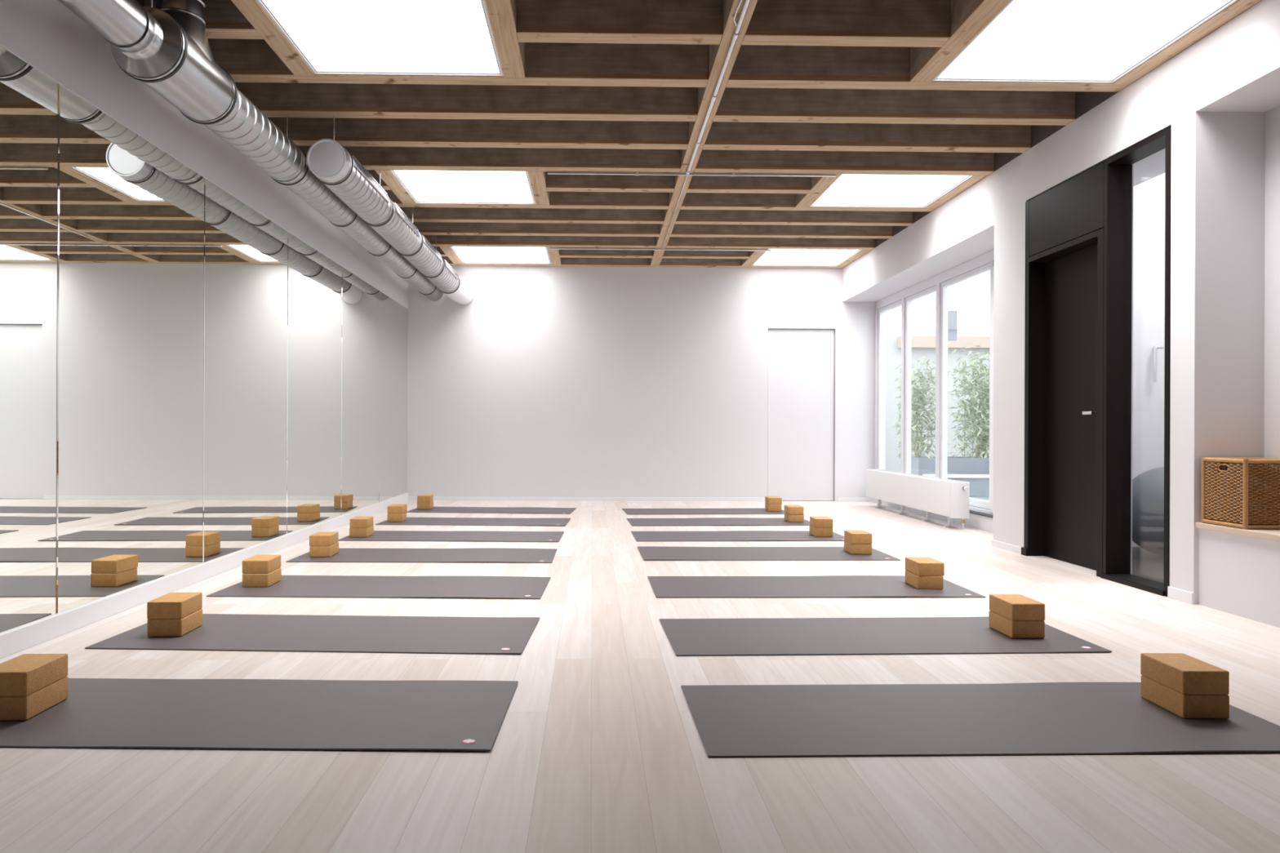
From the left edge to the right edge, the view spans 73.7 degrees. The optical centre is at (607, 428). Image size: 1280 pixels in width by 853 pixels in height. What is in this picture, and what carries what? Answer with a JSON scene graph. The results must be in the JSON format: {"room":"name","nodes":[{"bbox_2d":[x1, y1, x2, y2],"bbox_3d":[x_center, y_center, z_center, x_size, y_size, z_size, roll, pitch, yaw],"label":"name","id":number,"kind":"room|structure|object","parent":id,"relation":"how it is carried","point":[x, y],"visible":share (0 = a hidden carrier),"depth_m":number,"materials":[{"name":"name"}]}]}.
{"room":"exercise studio","nodes":[
{"label":"exercise studio","id":0,"kind":"room"},
{"bbox_2d":[0,0,408,309],"bbox_3d":[-2.488,-0.740,3.892,0.155,3.300,13.870,0,0,-1],"label":"wall","id":1,"kind":"structure","parent":0,"point":[46,35],"depth_m":4.58,"materials":[{"name":"white paint"}]},
{"bbox_2d":[0,45,57,633],"bbox_3d":[-2.407,-0.350,3.043,0.009,2.332,1.407,0,0,-1],"label":"mirror panel","id":2,"kind":"object","parent":1,"relation":"attached to","point":[28,97],"visible":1,"depth_m":3.54,"materials":[{"name":"silver glass"}]},
{"bbox_2d":[56,83,204,613],"bbox_3d":[-2.431,-0.350,4.453,0.009,2.332,1.407,0,0,-1],"label":"mirror panel","id":3,"kind":"object","parent":1,"relation":"attached to","point":[131,214],"visible":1,"depth_m":4.29,"materials":[{"name":"silver glass"}]},
{"bbox_2d":[0,493,408,658],"bbox_3d":[-2.418,0.863,3.893,0.028,0.094,13.870,0,0,-1],"label":"baseboard","id":4,"kind":"structure","parent":1,"relation":"attached to","point":[12,642],"depth_m":4.49,"materials":[{"name":"white paint"}]},
{"bbox_2d":[202,177,287,563],"bbox_3d":[-2.456,-0.350,5.863,0.009,2.332,1.407,0,0,-1],"label":"mirror panel","id":5,"kind":"object","parent":1,"relation":"attached to","point":[245,324],"visible":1,"depth_m":5.72,"materials":[{"name":"silver glass"}]},
{"bbox_2d":[286,231,342,534],"bbox_3d":[-2.481,-0.350,7.278,0.009,2.332,1.417,0,0,-1],"label":"mirror panel","id":6,"kind":"object","parent":1,"relation":"attached to","point":[314,281],"visible":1,"depth_m":7.18,"materials":[{"name":"silver glass"}]},
{"bbox_2d":[341,266,379,515],"bbox_3d":[-2.505,-0.350,8.698,0.009,2.332,1.417,0,0,-1],"label":"mirror panel","id":7,"kind":"object","parent":1,"relation":"attached to","point":[360,351],"visible":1,"depth_m":8.60,"materials":[{"name":"silver glass"}]},
{"bbox_2d":[378,291,407,502],"bbox_3d":[-2.530,-0.351,10.115,0.009,2.332,1.413,0,0,-1],"label":"mirror panel","id":8,"kind":"object","parent":1,"relation":"attached to","point":[393,454],"visible":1,"depth_m":10.07,"materials":[{"name":"silver glass"}]},
{"bbox_2d":[0,500,1279,852],"bbox_3d":[1.487,0.954,3.977,8.120,0.064,14.100,0,0,-1],"label":"floor","id":9,"kind":"structure","parent":0,"point":[597,747],"depth_m":2.40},
{"bbox_2d":[0,678,518,751],"bbox_3d":[-1.232,0.910,2.760,1.810,0.010,0.655,0,0,1],"label":"yoga mat","id":10,"kind":"object","parent":9,"relation":"on","point":[253,714],"visible":0.92,"depth_m":2.71,"materials":[{"name":"rubber"}]},
{"bbox_2d":[0,675,68,720],"bbox_3d":[-1.877,0.867,2.751,0.147,0.076,0.222,0,0,-2],"label":"block","id":11,"kind":"object","parent":10,"relation":"on","point":[11,708],"visible":0.8,"depth_m":2.67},
{"bbox_2d":[0,653,67,696],"bbox_3d":[-1.876,0.791,2.748,0.147,0.076,0.222,0,0,-3],"label":"block","id":12,"kind":"object","parent":11,"relation":"on","point":[23,675],"visible":1,"depth_m":2.71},
{"bbox_2d":[84,613,539,654],"bbox_3d":[-1.244,0.911,3.821,1.810,0.008,0.655,0,0,2],"label":"yoga mat","id":13,"kind":"object","parent":9,"relation":"on","point":[217,632],"visible":0.93,"depth_m":3.74,"materials":[{"name":"rubber"}]},
{"bbox_2d":[146,608,202,636],"bbox_3d":[-1.932,0.867,3.818,0.147,0.076,0.222,0,0,-3],"label":"block","id":14,"kind":"object","parent":13,"relation":"on","point":[159,627],"visible":0.83,"depth_m":3.71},
{"bbox_2d":[146,592,202,619],"bbox_3d":[-1.933,0.791,3.818,0.147,0.076,0.222,0,0,-3],"label":"block","id":15,"kind":"object","parent":14,"relation":"on","point":[171,605],"visible":1,"depth_m":3.72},
{"bbox_2d":[206,575,550,599],"bbox_3d":[-1.261,0.910,4.929,1.810,0.009,0.655,0,0,1],"label":"yoga mat","id":16,"kind":"object","parent":9,"relation":"on","point":[290,586],"visible":0.92,"depth_m":4.87,"materials":[{"name":"rubber"}]},
{"bbox_2d":[242,568,281,586],"bbox_3d":[-2.014,0.867,4.977,0.147,0.076,0.222,0,0,-2],"label":"block","id":17,"kind":"object","parent":16,"relation":"on","point":[271,578],"visible":0.88,"depth_m":4.87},
{"bbox_2d":[242,555,280,573],"bbox_3d":[-2.016,0.791,4.979,0.147,0.076,0.222,0,0,-3],"label":"block","id":18,"kind":"object","parent":17,"relation":"on","point":[257,564],"visible":1,"depth_m":4.87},
{"bbox_2d":[285,548,556,563],"bbox_3d":[-1.287,0.910,6.141,1.810,0.009,0.655,0,0,0],"label":"yoga mat","id":19,"kind":"object","parent":9,"relation":"on","point":[344,555],"visible":0.97,"depth_m":6.10,"materials":[{"name":"rubber"}]},
{"bbox_2d":[309,542,338,556],"bbox_3d":[-2.029,0.867,6.117,0.147,0.076,0.222,0,0,-3],"label":"block","id":20,"kind":"object","parent":19,"relation":"on","point":[314,551],"visible":0.88,"depth_m":6.01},
{"bbox_2d":[338,530,564,542],"bbox_3d":[-1.290,0.910,7.231,1.800,0.008,0.655,0,0,1],"label":"yoga mat","id":21,"kind":"object","parent":9,"relation":"on","point":[378,535],"visible":0.94,"depth_m":7.17,"materials":[{"name":"rubber"}]},
{"bbox_2d":[375,517,570,525],"bbox_3d":[-1.285,0.910,8.365,1.800,0.009,0.655,0,0,2],"label":"yoga mat","id":22,"kind":"object","parent":9,"relation":"on","point":[409,521],"visible":0.95,"depth_m":8.31,"materials":[{"name":"rubber"}]},
{"bbox_2d":[406,506,576,514],"bbox_3d":[-1.277,0.910,9.535,1.800,0.009,0.655,0,0,4],"label":"yoga mat","id":23,"kind":"object","parent":9,"relation":"on","point":[435,509],"visible":0.96,"depth_m":9.47,"materials":[{"name":"rubber"}]},
{"bbox_2d":[622,507,784,515],"bbox_3d":[1.088,0.920,9.498,1.800,0.007,0.655,0,0,-4],"label":"yoga mat","id":24,"kind":"object","parent":9,"relation":"on","point":[762,510],"visible":0.84,"depth_m":9.44,"materials":[{"name":"rubber"}]},
{"bbox_2d":[626,517,809,526],"bbox_3d":[1.111,0.920,8.423,1.800,0.009,0.655,0,0,-3],"label":"yoga mat","id":25,"kind":"object","parent":9,"relation":"on","point":[707,521],"visible":0.87,"depth_m":8.38,"materials":[{"name":"rubber"}]},
{"bbox_2d":[631,530,844,541],"bbox_3d":[1.123,0.920,7.314,1.800,0.009,0.655,0,0,-2],"label":"yoga mat","id":26,"kind":"object","parent":9,"relation":"on","point":[728,535],"visible":0.83,"depth_m":7.26,"materials":[{"name":"rubber"}]},
{"bbox_2d":[637,546,900,560],"bbox_3d":[1.146,0.920,6.297,1.810,0.009,0.655,0,0,-2],"label":"yoga mat","id":27,"kind":"object","parent":9,"relation":"on","point":[647,553],"visible":0.93,"depth_m":6.23,"materials":[{"name":"rubber"}]},
{"bbox_2d":[647,575,986,598],"bbox_3d":[1.161,0.920,4.982,1.810,0.009,0.655,0,0,-1],"label":"yoga mat","id":28,"kind":"object","parent":9,"relation":"on","point":[829,586],"visible":0.91,"depth_m":4.92,"materials":[{"name":"rubber"}]},
{"bbox_2d":[905,569,943,589],"bbox_3d":[1.849,0.882,4.990,0.147,0.076,0.222,0,0,1],"label":"block","id":29,"kind":"object","parent":28,"relation":"on","point":[918,582],"visible":0.85,"depth_m":4.88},
{"bbox_2d":[905,557,944,576],"bbox_3d":[1.852,0.806,4.991,0.147,0.076,0.222,0,0,-1],"label":"block","id":30,"kind":"object","parent":29,"relation":"on","point":[921,566],"visible":1,"depth_m":4.88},
{"bbox_2d":[658,617,1111,656],"bbox_3d":[1.167,0.920,3.816,1.810,0.008,0.655,0,0,-3],"label":"yoga mat","id":31,"kind":"object","parent":9,"relation":"on","point":[906,635],"visible":0.93,"depth_m":3.75,"materials":[{"name":"rubber"}]},
{"bbox_2d":[988,610,1044,638],"bbox_3d":[1.843,0.882,3.850,0.147,0.076,0.222,0,0,-1],"label":"block","id":32,"kind":"object","parent":31,"relation":"on","point":[1011,628],"visible":0.88,"depth_m":3.74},
{"bbox_2d":[989,594,1044,620],"bbox_3d":[1.846,0.806,3.853,0.147,0.076,0.222,0,0,-1],"label":"block","id":33,"kind":"object","parent":32,"relation":"on","point":[1011,606],"visible":1,"depth_m":3.76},
{"bbox_2d":[866,469,969,529],"bbox_3d":[3.229,0.712,9.088,0.170,0.442,2.610,0,0,-1],"label":"radiator","id":34,"kind":"object","parent":9,"relation":"on","point":[949,498],"visible":1,"depth_m":8.59,"materials":[{"name":"metal"}]},
{"bbox_2d":[869,469,962,481],"bbox_3d":[3.230,0.500,9.088,0.128,0.018,2.390,0,0,-1],"label":"grille","id":35,"kind":"object","parent":34,"relation":"attached to","point":[903,476],"depth_m":9.08,"materials":[{"name":"metal"}]},
{"bbox_2d":[680,682,1279,757],"bbox_3d":[1.176,0.920,2.741,1.810,0.009,0.655,0,0,-2],"label":"yoga mat","id":36,"kind":"object","parent":9,"relation":"on","point":[1037,718],"visible":0.96,"depth_m":2.67,"materials":[{"name":"rubber"}]},
{"bbox_2d":[1141,675,1229,719],"bbox_3d":[1.898,0.882,2.813,0.147,0.076,0.222,0,0,0],"label":"block","id":37,"kind":"object","parent":36,"relation":"on","point":[1185,706],"visible":0.84,"depth_m":2.70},
{"bbox_2d":[1140,653,1229,694],"bbox_3d":[1.898,0.806,2.813,0.147,0.076,0.222,0,0,0],"label":"block","id":38,"kind":"object","parent":37,"relation":"on","point":[1183,673],"visible":1,"depth_m":2.74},
{"bbox_2d":[1132,466,1164,556],"bbox_3d":[4.110,0.607,6.223,0.660,0.660,0.660,0,0,-1],"label":"exercise ball","id":39,"kind":"object","parent":9,"relation":"on","point":[1148,487],"visible":0.32,"depth_m":6.09,"materials":[{"name":"grey rubber"}]},
{"bbox_2d":[407,265,885,501],"bbox_3d":[0.437,-0.728,10.944,6.250,3.300,0.130,0,0,-1],"label":"wall","id":40,"kind":"structure","parent":0,"point":[552,381],"depth_m":10.88,"materials":[{"name":"white paint"}]},
{"bbox_2d":[408,497,871,501],"bbox_3d":[0.441,0.899,10.873,5.932,0.045,0.012,0,0,-1],"label":"baseboard","id":41,"kind":"structure","parent":40,"relation":"attached to","point":[592,499],"depth_m":10.86,"materials":[{"name":"white paint"}]},
{"bbox_2d":[767,328,834,501],"bbox_3d":[2.480,-0.172,10.964,0.851,2.196,0.038,0,0,-1],"label":"door","id":42,"kind":"structure","parent":40,"relation":"in","point":[801,391],"depth_m":10.94,"materials":[{"name":"white paint"}]},
{"bbox_2d":[842,0,1279,627],"bbox_3d":[3.403,-0.556,3.995,0.560,2.980,13.870,0,0,-1],"label":"wall","id":43,"kind":"structure","parent":0,"point":[1219,96],"depth_m":4.53,"materials":[{"name":"white paint"}]},
{"bbox_2d":[871,497,992,533],"bbox_3d":[3.505,0.867,8.868,0.175,0.135,4.130,0,0,-1],"label":"trim","id":44,"kind":"structure","parent":43,"relation":"attached to","point":[975,521],"depth_m":8.12,"materials":[{"name":"white paint"}]},
{"bbox_2d":[875,249,994,518],"bbox_3d":[3.478,-0.411,8.971,0.135,2.418,3.918,0,0,-1],"label":"window","id":45,"kind":"structure","parent":43,"relation":"in","point":[939,283],"depth_m":8.95,"materials":[{"name":"white plastic"}]},
{"bbox_2d":[846,0,1261,266],"bbox_3d":[3.165,-2.208,3.991,0.070,0.319,13.870,0,0,-1],"label":"trim","id":46,"kind":"structure","parent":43,"relation":"attached to","point":[1085,101],"depth_m":6.03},
{"bbox_2d":[991,539,1194,604],"bbox_3d":[3.081,0.901,5.658,0.014,0.062,2.283,0,0,-1],"label":"baseboard","id":47,"kind":"structure","parent":43,"relation":"attached to","point":[1187,597],"depth_m":4.67,"materials":[{"name":"white paint"}]},
{"bbox_2d":[1021,125,1171,596],"bbox_3d":[3.164,-0.374,5.516,0.173,2.614,1.596,0,0,-1],"label":"door","id":48,"kind":"structure","parent":43,"relation":"in","point":[1077,305],"depth_m":5.70,"materials":[{"name":"black paint"}]},
{"bbox_2d":[1195,522,1279,542],"bbox_3d":[3.329,0.512,2.793,0.368,0.030,3.468,0,0,-1],"label":"board","id":49,"kind":"object","parent":43,"relation":"attached to","point":[1266,534],"visible":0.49,"depth_m":4.20,"materials":[{"name":"brown wood"}]},
{"bbox_2d":[1200,457,1279,529],"bbox_3d":[3.293,0.324,4.348,0.330,0.345,0.310,0,0,-1],"label":"wicker basket","id":50,"kind":"object","parent":49,"relation":"on","point":[1215,473],"visible":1,"depth_m":4.27,"materials":[{"name":"wicker"}]},
{"bbox_2d":[1130,164,1164,574],"bbox_3d":[4.393,-0.687,5.447,2.270,3.250,2.740,0,0,-1],"label":"wall","id":51,"kind":"structure","parent":0,"point":[1148,269],"depth_m":6.76,"materials":[{"name":"white paint"}]},
{"bbox_3d":[0.566,-2.408,3.960,6.250,0.060,14.100,0,0,-1],"label":"ceiling","id":52,"kind":"structure","parent":0,"visible":0},
{"bbox_2d":[143,0,263,39],"bbox_3d":[-2.112,-2.228,4.470,0.573,0.318,0.115,0,0,-1],"label":"joist","id":53,"kind":"object","parent":52,"relation":"attached to","point":[223,19],"visible":0.46,"depth_m":4.42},
{"bbox_2d":[57,0,443,300],"bbox_3d":[-2.112,-1.981,5.698,0.335,0.810,10.268,0,0,-1],"label":"ventilation duct","id":54,"kind":"object","parent":52,"relation":"hanging from","point":[165,46],"visible":0.81,"depth_m":4.19,"materials":[{"name":"metal"}]},
{"bbox_2d":[231,0,314,75],"bbox_3d":[-1.764,-2.226,4.476,0.120,0.318,1.029,0,0,-1],"label":"frame","id":55,"kind":"object","parent":52,"relation":"attached to","point":[251,10],"visible":0.46,"depth_m":4.49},
{"bbox_2d":[257,0,503,75],"bbox_3d":[-1.153,-2.108,4.487,1.103,0.074,1.027,0,0,-1],"label":"ceiling light panel","id":56,"kind":"object","parent":55,"relation":"attached to","point":[437,37],"visible":0.88,"depth_m":4.51,"materials":[{"name":"white paint"}]},
{"bbox_2d":[306,115,474,304],"bbox_3d":[-1.815,-1.977,8.163,0.342,0.814,5.387,0,0,-1],"label":"ventilation duct","id":57,"kind":"object","parent":52,"relation":"hanging from","point":[331,162],"visible":1,"depth_m":6.52,"materials":[{"name":"metal"}]},
{"bbox_2d":[351,155,389,203],"bbox_3d":[-1.684,-1.774,6.111,0.035,0.076,0.920,0,0,-1],"label":"grille","id":58,"kind":"object","parent":57,"relation":"attached to","point":[361,171],"depth_m":6.04,"materials":[{"name":"silver metal"}]},
{"bbox_2d":[393,202,420,236],"bbox_3d":[-1.705,-1.774,7.281,0.035,0.076,0.900,0,0,-1],"label":"grille","id":59,"kind":"object","parent":57,"relation":"attached to","point":[400,215],"depth_m":7.21,"materials":[{"name":"silver metal"}]},
{"bbox_2d":[422,235,443,262],"bbox_3d":[-1.725,-1.774,8.441,0.035,0.076,0.900,0,0,-1],"label":"grille","id":60,"kind":"object","parent":57,"relation":"attached to","point":[428,246],"depth_m":8.37,"materials":[{"name":"silver metal"}]},
{"bbox_2d":[374,169,415,204],"bbox_3d":[-1.815,-2.226,7.341,0.120,0.318,1.029,0,0,-1],"label":"frame","id":61,"kind":"object","parent":52,"relation":"attached to","point":[386,175],"visible":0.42,"depth_m":7.29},
{"bbox_2d":[390,169,535,204],"bbox_3d":[-1.203,-2.108,7.351,1.103,0.074,1.027,0,0,-1],"label":"ceiling light panel","id":62,"kind":"object","parent":61,"relation":"attached to","point":[452,187],"visible":0.77,"depth_m":7.34,"materials":[{"name":"white paint"}]},
{"bbox_2d":[439,246,462,263],"bbox_3d":[-1.865,-2.227,10.205,0.120,0.318,1.029,0,0,-1],"label":"frame","id":63,"kind":"object","parent":52,"relation":"attached to","point":[447,251],"visible":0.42,"depth_m":10.17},
{"bbox_2d":[449,246,551,264],"bbox_3d":[-1.253,-2.108,10.216,1.103,0.074,1.027,0,0,-1],"label":"ceiling light panel","id":64,"kind":"object","parent":63,"relation":"attached to","point":[467,255],"visible":0.78,"depth_m":10.25,"materials":[{"name":"white paint"}]},
{"bbox_2d":[207,38,708,87],"bbox_3d":[-0.906,-2.223,5.064,3.005,0.318,0.115,0,0,-1],"label":"joist","id":65,"kind":"object","parent":52,"relation":"attached to","point":[246,60],"visible":0.3,"depth_m":5.02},
{"bbox_2d":[235,82,697,121],"bbox_3d":[-0.914,-2.223,5.637,3.009,0.318,0.115,0,0,-1],"label":"joist","id":66,"kind":"object","parent":52,"relation":"attached to","point":[273,100],"visible":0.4,"depth_m":5.58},
{"bbox_2d":[269,117,688,149],"bbox_3d":[-0.922,-2.223,6.210,3.013,0.318,0.115,0,0,-1],"label":"joist","id":67,"kind":"object","parent":52,"relation":"attached to","point":[303,131],"visible":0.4,"depth_m":6.16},
{"bbox_2d":[297,145,680,173],"bbox_3d":[-0.930,-2.223,6.783,3.017,0.318,0.115,0,0,-1],"label":"joist","id":68,"kind":"object","parent":52,"relation":"attached to","point":[371,157],"visible":0.32,"depth_m":6.73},
{"bbox_2d":[484,0,524,77],"bbox_3d":[-0.537,-2.221,4.498,0.125,0.318,1.029,0,0,-1],"label":"frame","id":69,"kind":"object","parent":52,"relation":"attached to","point":[502,14],"visible":0.81,"depth_m":4.50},
{"bbox_2d":[384,190,668,208],"bbox_3d":[-0.946,-2.223,7.929,3.026,0.318,0.115,0,0,-1],"label":"joist","id":70,"kind":"object","parent":52,"relation":"attached to","point":[575,200],"visible":0.24,"depth_m":7.89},
{"bbox_2d":[400,207,664,223],"bbox_3d":[-0.954,-2.223,8.502,3.030,0.318,0.115,0,0,-1],"label":"joist","id":71,"kind":"object","parent":52,"relation":"attached to","point":[475,215],"visible":0.24,"depth_m":8.45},
{"bbox_2d":[413,222,659,236],"bbox_3d":[-0.962,-2.223,9.075,3.034,0.318,0.115,0,0,-1],"label":"joist","id":72,"kind":"object","parent":52,"relation":"attached to","point":[424,228],"visible":0.24,"depth_m":9.03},
{"bbox_2d":[528,171,549,204],"bbox_3d":[-0.587,-2.221,7.362,0.125,0.318,1.029,0,0,-1],"label":"frame","id":73,"kind":"object","parent":52,"relation":"attached to","point":[537,179],"visible":0.46,"depth_m":7.30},
{"bbox_2d":[423,235,656,248],"bbox_3d":[-0.970,-2.223,9.648,3.038,0.318,0.115,0,0,-1],"label":"joist","id":74,"kind":"object","parent":52,"relation":"attached to","point":[442,240],"visible":0.24,"depth_m":9.60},
{"bbox_2d":[441,256,650,266],"bbox_3d":[-0.985,-2.223,10.794,3.047,0.318,0.115,0,0,-1],"label":"joist","id":75,"kind":"object","parent":52,"relation":"attached to","point":[565,261],"visible":0.24,"depth_m":10.76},
{"bbox_2d":[559,247,653,257],"bbox_3d":[-0.015,-2.219,10.238,1.117,0.318,0.115,0,0,-1],"label":"joist","id":76,"kind":"object","parent":52,"relation":"attached to","point":[562,253],"visible":0.42,"depth_m":10.18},
{"bbox_2d":[546,171,674,192],"bbox_3d":[0.025,-2.219,7.373,1.096,0.318,0.115,0,0,-1],"label":"joist","id":77,"kind":"object","parent":52,"relation":"attached to","point":[554,182],"visible":0.44,"depth_m":7.32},
{"bbox_2d":[516,0,722,44],"bbox_3d":[0.064,-2.219,4.508,1.076,0.318,0.115,0,0,-1],"label":"joist","id":78,"kind":"object","parent":52,"relation":"attached to","point":[576,21],"visible":1,"depth_m":4.45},
{"bbox_2d":[649,0,757,266],"bbox_3d":[0.636,-2.216,6.896,0.114,0.318,7.970,0,0,-1],"label":"ceiling beam","id":79,"kind":"structure","parent":52,"relation":"attached to","point":[717,53],"depth_m":5.45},
{"bbox_2d":[685,0,750,174],"bbox_3d":[0.648,-2.045,4.892,0.056,0.029,3.860,0,0,-1],"label":"conduit","id":80,"kind":"object","parent":79,"relation":"attached to","point":[736,32],"visible":1,"depth_m":4.86,"materials":[{"name":"metal"}]},
{"bbox_2d":[662,248,749,258],"bbox_3d":[1.180,-2.214,10.258,1.039,0.318,0.115,0,0,-1],"label":"joist","id":81,"kind":"object","parent":52,"relation":"attached to","point":[667,254],"visible":0.42,"depth_m":10.20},
{"bbox_2d":[686,173,810,193],"bbox_3d":[1.219,-2.214,7.394,1.060,0.318,0.115,0,0,-1],"label":"joist","id":82,"kind":"object","parent":52,"relation":"attached to","point":[698,184],"visible":0.42,"depth_m":7.34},
{"bbox_2d":[658,257,844,268],"bbox_3d":[1.832,-2.212,10.843,2.354,0.318,0.115,0,0,-1],"label":"joist","id":83,"kind":"object","parent":52,"relation":"attached to","point":[665,262],"visible":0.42,"depth_m":10.78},
{"bbox_2d":[741,248,768,266],"bbox_3d":[1.765,-2.212,10.269,0.130,0.318,1.029,0,0,-1],"label":"frame","id":84,"kind":"object","parent":52,"relation":"attached to","point":[754,255],"visible":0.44,"depth_m":10.29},
{"bbox_2d":[752,248,861,266],"bbox_3d":[2.372,-2.094,10.279,1.083,0.074,1.027,0,0,-1],"label":"ceiling light panel","id":85,"kind":"object","parent":84,"relation":"attached to","point":[775,257],"visible":0.74,"depth_m":10.32,"materials":[{"name":"white paint"}]},
{"bbox_2d":[666,236,875,249],"bbox_3d":[1.847,-2.212,9.697,2.363,0.318,0.115,0,0,-1],"label":"joist","id":86,"kind":"object","parent":52,"relation":"attached to","point":[673,242],"visible":0.42,"depth_m":9.64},
{"bbox_2d":[670,223,893,238],"bbox_3d":[1.855,-2.212,9.124,2.367,0.318,0.115,0,0,-1],"label":"joist","id":87,"kind":"object","parent":52,"relation":"attached to","point":[678,230],"visible":0.42,"depth_m":9.07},
{"bbox_2d":[675,209,913,226],"bbox_3d":[1.863,-2.212,8.551,2.371,0.318,0.115,0,0,-1],"label":"joist","id":88,"kind":"object","parent":52,"relation":"attached to","point":[685,216],"visible":0.42,"depth_m":8.50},
{"bbox_2d":[680,192,935,211],"bbox_3d":[1.871,-2.212,7.978,2.375,0.318,0.115,0,0,-1],"label":"joist","id":89,"kind":"object","parent":52,"relation":"attached to","point":[692,201],"visible":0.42,"depth_m":7.91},
{"bbox_2d":[795,173,840,207],"bbox_3d":[1.815,-2.212,7.404,0.130,0.318,1.029,0,0,-1],"label":"frame","id":90,"kind":"object","parent":52,"relation":"attached to","point":[819,184],"visible":0.42,"depth_m":7.36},
{"bbox_2d":[809,173,973,207],"bbox_3d":[2.422,-2.093,7.415,1.083,0.074,1.027,0,0,-1],"label":"ceiling light panel","id":91,"kind":"object","parent":90,"relation":"attached to","point":[847,190],"visible":0.75,"depth_m":7.42,"materials":[{"name":"white paint"}]},
{"bbox_2d":[693,149,994,175],"bbox_3d":[1.887,-2.212,6.832,2.384,0.318,0.115,0,0,-1],"label":"joist","id":92,"kind":"object","parent":52,"relation":"attached to","point":[710,161],"visible":0.48,"depth_m":6.78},
{"bbox_2d":[547,172,835,177],"bbox_3d":[0.679,-2.045,6.861,2.320,0.021,0.024,0,0,-1],"label":"conduit","id":93,"kind":"object","parent":92,"relation":"attached to","point":[562,173],"visible":1,"depth_m":6.86,"materials":[{"name":"metal"}]},
{"bbox_2d":[741,0,950,47],"bbox_3d":[1.259,-2.214,4.529,1.080,0.318,0.115,0,0,-1],"label":"joist","id":94,"kind":"object","parent":52,"relation":"attached to","point":[851,23],"visible":0.9,"depth_m":4.47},
{"bbox_2d":[702,121,1031,152],"bbox_3d":[1.895,-2.211,6.259,2.388,0.318,0.115,0,0,-1],"label":"joist","id":95,"kind":"object","parent":52,"relation":"attached to","point":[722,135],"visible":0.52,"depth_m":6.21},
{"bbox_2d":[712,87,1075,125],"bbox_3d":[1.903,-2.211,5.686,2.392,0.318,0.115,0,0,-1],"label":"joist","id":96,"kind":"object","parent":52,"relation":"attached to","point":[736,104],"visible":0.52,"depth_m":5.63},
{"bbox_2d":[725,44,1129,92],"bbox_3d":[1.911,-2.211,5.114,2.396,0.318,0.115,0,0,-1],"label":"joist","id":97,"kind":"object","parent":52,"relation":"attached to","point":[755,66],"visible":0.42,"depth_m":5.05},
{"bbox_2d":[924,175,986,208],"bbox_3d":[3.017,-2.207,7.425,0.104,0.318,1.029,0,0,-1],"label":"frame","id":98,"kind":"object","parent":52,"relation":"attached to","point":[973,180],"visible":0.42,"depth_m":7.37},
{"bbox_2d":[910,0,1011,81],"bbox_3d":[1.865,-2.212,4.540,0.130,0.318,1.029,0,0,-1],"label":"ceiling beam","id":99,"kind":"structure","parent":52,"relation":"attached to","point":[968,18],"depth_m":4.47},
{"bbox_2d":[933,0,1237,83],"bbox_3d":[2.472,-2.093,4.550,1.083,0.074,1.027,0,0,-1],"label":"ceiling light panel","id":100,"kind":"object","parent":99,"relation":"attached to","point":[1028,41],"visible":0.82,"depth_m":4.51,"materials":[{"name":"white paint"}]},
{"bbox_2d":[1113,0,1260,84],"bbox_3d":[3.067,-2.207,4.561,0.104,0.318,1.029,0,0,-1],"label":"frame","id":101,"kind":"object","parent":52,"relation":"attached to","point":[1238,6],"visible":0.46,"depth_m":4.49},
{"label":"outside","id":102,"kind":"structure","parent":0,"visible":0},
{"bbox_2d":[969,496,989,501],"bbox_3d":[8.626,1.014,14.403,10.240,0.080,15.500,0,0,-1],"label":"ground","id":103,"kind":"structure","parent":102,"point":[984,498],"depth_m":11.88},
{"bbox_2d":[884,325,990,472],"bbox_3d":[8.582,-0.536,17.252,10.240,3.020,0.200,0,0,-1],"label":"wall","id":104,"kind":"structure","parent":103,"relation":"on","point":[893,354],"depth_m":17.11,"materials":[{"name":"paint"}]},
{"bbox_2d":[897,336,989,348],"bbox_3d":[9.761,-1.706,17.070,7.900,0.230,0.195,0,0,-1],"label":"stone ledge","id":105,"kind":"object","parent":104,"relation":"attached to","point":[917,342],"visible":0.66,"depth_m":16.93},
{"bbox_2d":[888,304,990,311],"bbox_3d":[5.932,-0.431,12.655,4.700,2.790,0.100,0,0,-1],"label":"pergola","id":106,"kind":"object","parent":103,"relation":"on","point":[931,308],"visible":0.02,"depth_m":12.59,"materials":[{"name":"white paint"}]},
{"bbox_2d":[911,456,989,475],"bbox_3d":[5.829,0.703,13.154,2.280,0.520,0.500,0,0,-1],"label":"planter","id":107,"kind":"object","parent":103,"relation":"on","point":[955,464],"visible":0.12,"depth_m":12.89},
{"bbox_2d":[893,354,950,459],"bbox_3d":[4.818,-0.288,13.172,0.864,1.764,0.700,0,0,-1],"label":"bamboo plant","id":108,"kind":"object","parent":107,"relation":"in","point":[916,405],"visible":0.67,"depth_m":13.11,"materials":[{"name":"green plant"}]},
{"bbox_2d":[947,343,989,463],"bbox_3d":[5.702,-0.373,13.147,0.880,2.199,0.835,0,0,-1],"label":"bamboo plant","id":109,"kind":"object","parent":107,"relation":"in","point":[981,416],"visible":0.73,"depth_m":13.08,"materials":[{"name":"green plant"}]},
{"bbox_2d":[922,474,989,496],"bbox_3d":[5.861,0.813,12.154,2.650,0.300,0.300,0,0,-1],"label":"bench","id":110,"kind":"object","parent":103,"relation":"on","point":[979,483],"visible":0.14,"depth_m":12.03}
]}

